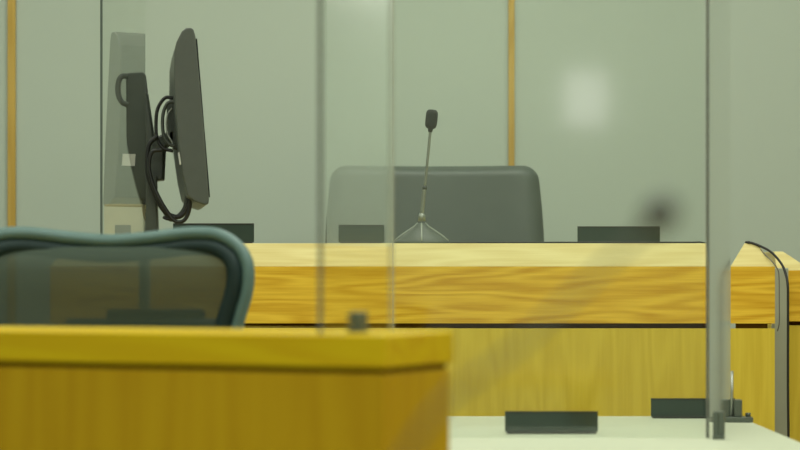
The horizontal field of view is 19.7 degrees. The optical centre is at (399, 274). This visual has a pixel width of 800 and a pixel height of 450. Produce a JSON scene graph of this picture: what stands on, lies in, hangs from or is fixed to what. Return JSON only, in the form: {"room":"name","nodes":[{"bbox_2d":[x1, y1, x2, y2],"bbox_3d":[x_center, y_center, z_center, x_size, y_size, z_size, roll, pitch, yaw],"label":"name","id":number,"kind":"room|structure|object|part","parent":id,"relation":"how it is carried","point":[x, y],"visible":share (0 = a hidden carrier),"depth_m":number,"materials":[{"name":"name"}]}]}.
{"room":"courtroom","nodes":[
{"label":"courtroom","id":0,"kind":"room"},
{"bbox_2d":[0,0,799,397],"bbox_3d":[-0.300,-0.470,7.350,6.000,3.100,0.100,0,0,0],"label":"wall","id":1,"kind":"structure","parent":0,"point":[610,95],"depth_m":7.30,"materials":[{"name":"grey paint"}]},
{"bbox_2d":[7,0,15,226],"bbox_3d":[-1.232,-0.560,7.294,0.025,2.920,0.012,0,0,0],"label":"trim","id":2,"kind":"structure","parent":1,"relation":"attached to","point":[11,4],"depth_m":7.29,"materials":[{"name":"brown wood"}]},
{"bbox_2d":[508,0,514,165],"bbox_3d":[0.353,-0.560,7.294,0.020,2.920,0.012,0,0,0],"label":"trim","id":3,"kind":"structure","parent":1,"relation":"attached to","point":[511,3],"depth_m":7.29,"materials":[{"name":"brown wood"}]},
{"bbox_3d":[-0.300,1.130,2.050,6.000,0.100,10.700,0,0,0],"label":"floor","id":4,"kind":"structure","parent":0,"visible":0},
{"bbox_2d":[0,226,254,328],"bbox_3d":[-0.527,0.496,3.973,0.680,1.167,0.624,0,0,0],"label":"mesh chair","id":5,"kind":"object","parent":4,"relation":"on","point":[198,276],"visible":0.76,"depth_m":4.15,"materials":[{"name":"grey"}]},
{"bbox_2d":[0,326,452,449],"bbox_3d":[-0.649,0.578,3.561,1.700,1.004,0.666,0,0,25],"label":"desk","id":6,"kind":"object","parent":4,"relation":"on","point":[62,388],"visible":1,"depth_m":3.02,"materials":[{"name":"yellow wood"}]},
{"bbox_3d":[-0.780,0.603,3.279,1.693,0.954,0.037,0,0,25],"label":"panel","id":7,"kind":"part","parent":6,"relation":"part of","materials":[{"name":"brown wood"}]},
{"bbox_2d":[318,0,322,332],"bbox_3d":[-0.057,-0.233,3.036,0.006,0.615,0.214,0,0,25],"label":"screen","id":8,"kind":"object","parent":6,"relation":"on","point":[320,2],"visible":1,"depth_m":2.94,"materials":[{"name":"grey"}]},
{"bbox_2d":[347,312,368,332],"bbox_3d":[-0.056,0.062,3.038,0.019,0.027,0.030,0,0,25],"label":"clamp","id":9,"kind":"object","parent":6,"relation":"on","point":[357,321],"visible":1,"depth_m":3.03,"materials":[{"name":"grey metal"}]},
{"bbox_3d":[0.013,0.243,3.023,0.040,0.234,0.170,0,0,25],"label":"panel","id":10,"kind":"part","parent":6,"relation":"part of","materials":[{"name":"brown wood"}]},
{"bbox_2d":[244,243,705,415],"bbox_3d":[-0.049,0.501,6.050,1.606,1.158,0.900,0,0,0],"label":"bench","id":11,"kind":"object","parent":4,"relation":"on","point":[636,334],"visible":0.48,"depth_m":5.61,"materials":[{"name":"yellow wood"}]},
{"bbox_2d":[100,0,144,233],"bbox_3d":[-0.695,-0.429,5.773,0.006,0.702,0.204,0,0,25],"label":"screen","id":12,"kind":"object","parent":11,"relation":"on","point":[122,22],"visible":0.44,"depth_m":5.76,"materials":[{"name":"grey"}]},
{"bbox_2d":[145,75,147,204],"bbox_3d":[-0.712,-0.314,6.285,0.105,0.456,0.305,0,0,0],"label":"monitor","id":13,"kind":"object","parent":11,"relation":"on","point":[146,88],"visible":0.02,"depth_m":6.14,"materials":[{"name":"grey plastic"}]},
{"bbox_2d":[145,28,209,231],"bbox_3d":[-0.596,-0.353,6.073,0.172,0.550,0.491,0,0,-8],"label":"monitor","id":14,"kind":"object","parent":11,"relation":"on","point":[185,130],"visible":0.99,"depth_m":5.84,"materials":[{"name":"grey plastic"}]},
{"bbox_3d":[-0.620,-0.314,6.030,0.065,0.136,0.060,0,0,0],"label":"arm","id":15,"kind":"part","parent":14,"relation":"part of","materials":[{"name":"grey plastic"}]},
{"bbox_3d":[-0.584,-0.394,6.045,0.051,0.136,0.090,0,0,0],"label":"mount plate","id":16,"kind":"part","parent":14,"relation":"part of","materials":[{"name":"grey plastic"}]},
{"bbox_2d":[173,223,253,242],"bbox_3d":[-0.467,-0.104,5.773,0.203,0.052,0.034,0,0,0],"label":"name plate","id":17,"kind":"object","parent":11,"relation":"on","point":[244,232],"visible":0.54,"depth_m":5.76,"materials":[{"name":"black plastic"}]},
{"bbox_2d":[338,225,383,242],"bbox_3d":[-0.097,-0.102,5.773,0.114,0.048,0.034,0,0,0],"label":"name plate","id":18,"kind":"object","parent":11,"relation":"on","point":[347,233],"visible":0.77,"depth_m":5.76,"materials":[{"name":"black plastic"}]},
{"bbox_2d":[393,109,449,242],"bbox_3d":[0.054,-0.248,5.800,0.143,0.340,0.114,0,0,0],"label":"gooseneck microphone","id":19,"kind":"object","parent":11,"relation":"on","point":[421,232],"visible":0.97,"depth_m":5.79,"materials":[{"name":"grey metal"}]},
{"bbox_3d":[0.059,-0.182,5.800,0.017,0.077,0.010,0,0,0],"label":"stem","id":20,"kind":"part","parent":19,"relation":"part of","materials":[{"name":"grey metal"}]},
{"bbox_3d":[-0.047,0.605,5.632,1.602,0.950,0.056,0,0,0],"label":"panel","id":21,"kind":"part","parent":11,"relation":"part of","materials":[{"name":"brown wood"}]},
{"bbox_3d":[-0.049,-0.049,5.860,1.605,0.057,0.519,0,0,0],"label":"cap rail","id":22,"kind":"part","parent":11,"relation":"part of","materials":[{"name":"brown wood"}]},
{"bbox_2d":[450,241,704,242],"bbox_3d":[0.433,-0.056,5.692,0.645,0.053,0.106,0,0,10],"label":"microphone cable","id":23,"kind":"object","parent":11,"relation":"on","point":[695,241],"visible":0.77,"depth_m":5.66,"materials":[{"name":"black rubber"}]},
{"bbox_2d":[577,226,659,241],"bbox_3d":[0.548,-0.100,5.773,0.207,0.044,0.034,0,0,0],"label":"name plate","id":24,"kind":"object","parent":11,"relation":"on","point":[584,233],"visible":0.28,"depth_m":5.76,"materials":[{"name":"black plastic"}]},
{"bbox_2d":[449,371,799,449],"bbox_3d":[0.323,0.644,4.675,0.885,0.872,1.050,0,0,0],"label":"table","id":25,"kind":"object","parent":4,"relation":"on","point":[465,432],"depth_m":4.54,"materials":[{"name":"white laminate"}]},
{"bbox_2d":[505,411,597,433],"bbox_3d":[0.304,0.296,4.633,0.187,0.045,0.034,0,0,0],"label":"name plate","id":26,"kind":"object","parent":25,"relation":"on","point":[516,422],"visible":1,"depth_m":4.62,"materials":[{"name":"black plastic"}]},
{"bbox_2d":[651,398,734,417],"bbox_3d":[0.652,0.297,5.133,0.187,0.044,0.034,0,0,0],"label":"name plate","id":27,"kind":"object","parent":25,"relation":"on","point":[660,407],"visible":0.73,"depth_m":5.12,"materials":[{"name":"black plastic"}]},
{"bbox_2d":[706,0,729,437],"bbox_3d":[0.654,-0.171,4.724,0.008,0.979,0.460,0,0,13],"label":"screen","id":28,"kind":"object","parent":25,"relation":"on","point":[719,9],"visible":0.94,"depth_m":4.64,"materials":[{"name":"grey"}]},
{"bbox_2d":[713,411,724,439],"bbox_3d":[0.620,0.292,4.470,0.022,0.054,0.026,0,0,13],"label":"clamp","id":29,"kind":"object","parent":25,"relation":"on","point":[718,416],"visible":1,"depth_m":4.46,"materials":[{"name":"grey metal"}]},
{"bbox_3d":[0.720,0.258,4.990,0.006,0.099,0.006,0,0,0],"label":"rod","id":30,"kind":"part","parent":25,"relation":"part of","materials":[{"name":"metal"}]},
{"bbox_3d":[0.737,0.264,4.992,0.054,0.111,0.045,0,0,0],"label":"screen bracket","id":31,"kind":"part","parent":25,"relation":"part of","materials":[{"name":"grey metal"}]},
{"bbox_3d":[0.737,0.313,4.992,0.054,0.012,0.045,0,0,0],"label":"plate","id":32,"kind":"part","parent":25,"relation":"part of","materials":[{"name":"grey metal"}]},
{"bbox_2d":[730,243,774,431],"bbox_3d":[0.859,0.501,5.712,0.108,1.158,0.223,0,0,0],"label":"wooden desk","id":33,"kind":"object","parent":4,"relation":"on","point":[752,274],"visible":0.97,"depth_m":5.60,"materials":[{"name":"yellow wood"}]},
{"bbox_3d":[0.859,0.605,5.713,0.108,0.950,0.220,0,0,0],"label":"panel","id":34,"kind":"part","parent":33,"relation":"part of","materials":[{"name":"brown wood"}]},
{"bbox_3d":[0.859,-0.049,5.710,0.108,0.057,0.220,0,0,0],"label":"cap rail","id":35,"kind":"part","parent":33,"relation":"part of","materials":[{"name":"brown wood"}]},
{"bbox_2d":[745,241,789,437],"bbox_3d":[0.997,0.503,5.628,0.492,1.177,0.208,0,0,44],"label":"cable","id":36,"kind":"object","parent":33,"relation":"hanging from","point":[747,242],"visible":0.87,"depth_m":5.57,"materials":[{"name":"black rubber"}]},
{"bbox_2d":[760,249,779,330],"bbox_3d":[0.899,0.032,5.624,0.022,0.212,0.084,0,0,-35],"label":"cable","id":37,"kind":"object","parent":33,"relation":"attached to","point":[760,249],"visible":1,"depth_m":5.59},
{"bbox_3d":[0.050,0.705,1.135,1.300,0.750,0.830,0,0,0],"label":"table","id":38,"kind":"object","parent":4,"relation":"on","visible":0},
{"bbox_2d":[406,195,678,449],"bbox_3d":[0.036,0.142,1.300,0.243,0.375,0.100,0,0,0],"label":"gooseneck microphone","id":39,"kind":"object","parent":38,"relation":"on","point":[661,212],"visible":1,"depth_m":1.30,"materials":[{"name":"black plastic"}]},
{"bbox_3d":[-0.300,0.990,6.460,5.800,0.180,1.680,0,0,0],"label":"floor","id":40,"kind":"structure","parent":0,"visible":0},
{"bbox_2d":[325,166,543,242],"bbox_3d":[0.099,0.293,6.357,0.639,1.213,0.695,0,0,0],"label":"chair","id":41,"kind":"object","parent":40,"relation":"on","point":[463,203],"visible":0.38,"depth_m":6.56,"materials":[{"name":"grey leather"}]},
{"bbox_2d":[772,268,787,436],"bbox_3d":[1.002,0.441,6.065,0.037,0.918,0.050,0,0,0],"label":"panel","id":42,"kind":"object","parent":40,"relation":"on","point":[781,334],"visible":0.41,"depth_m":6.04,"materials":[{"name":"clear glass"}]},
{"bbox_2d":[764,252,799,441],"bbox_3d":[1.050,0.418,6.270,0.094,0.963,0.300,0,0,0],"label":"bench wing","id":43,"kind":"object","parent":40,"relation":"on","point":[793,266],"visible":0.41,"depth_m":6.12,"materials":[{"name":"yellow wood"}]},
{"bbox_3d":[1.050,-0.037,6.270,0.093,0.051,0.300,0,0,0],"label":"cap rail","id":44,"kind":"part","parent":43,"relation":"part of","materials":[{"name":"brown wood"}]},
{"bbox_3d":[1.048,0.517,6.262,0.090,0.766,0.276,0,0,0],"label":"panel","id":45,"kind":"part","parent":43,"relation":"part of","materials":[{"name":"brown wood"}]}
]}

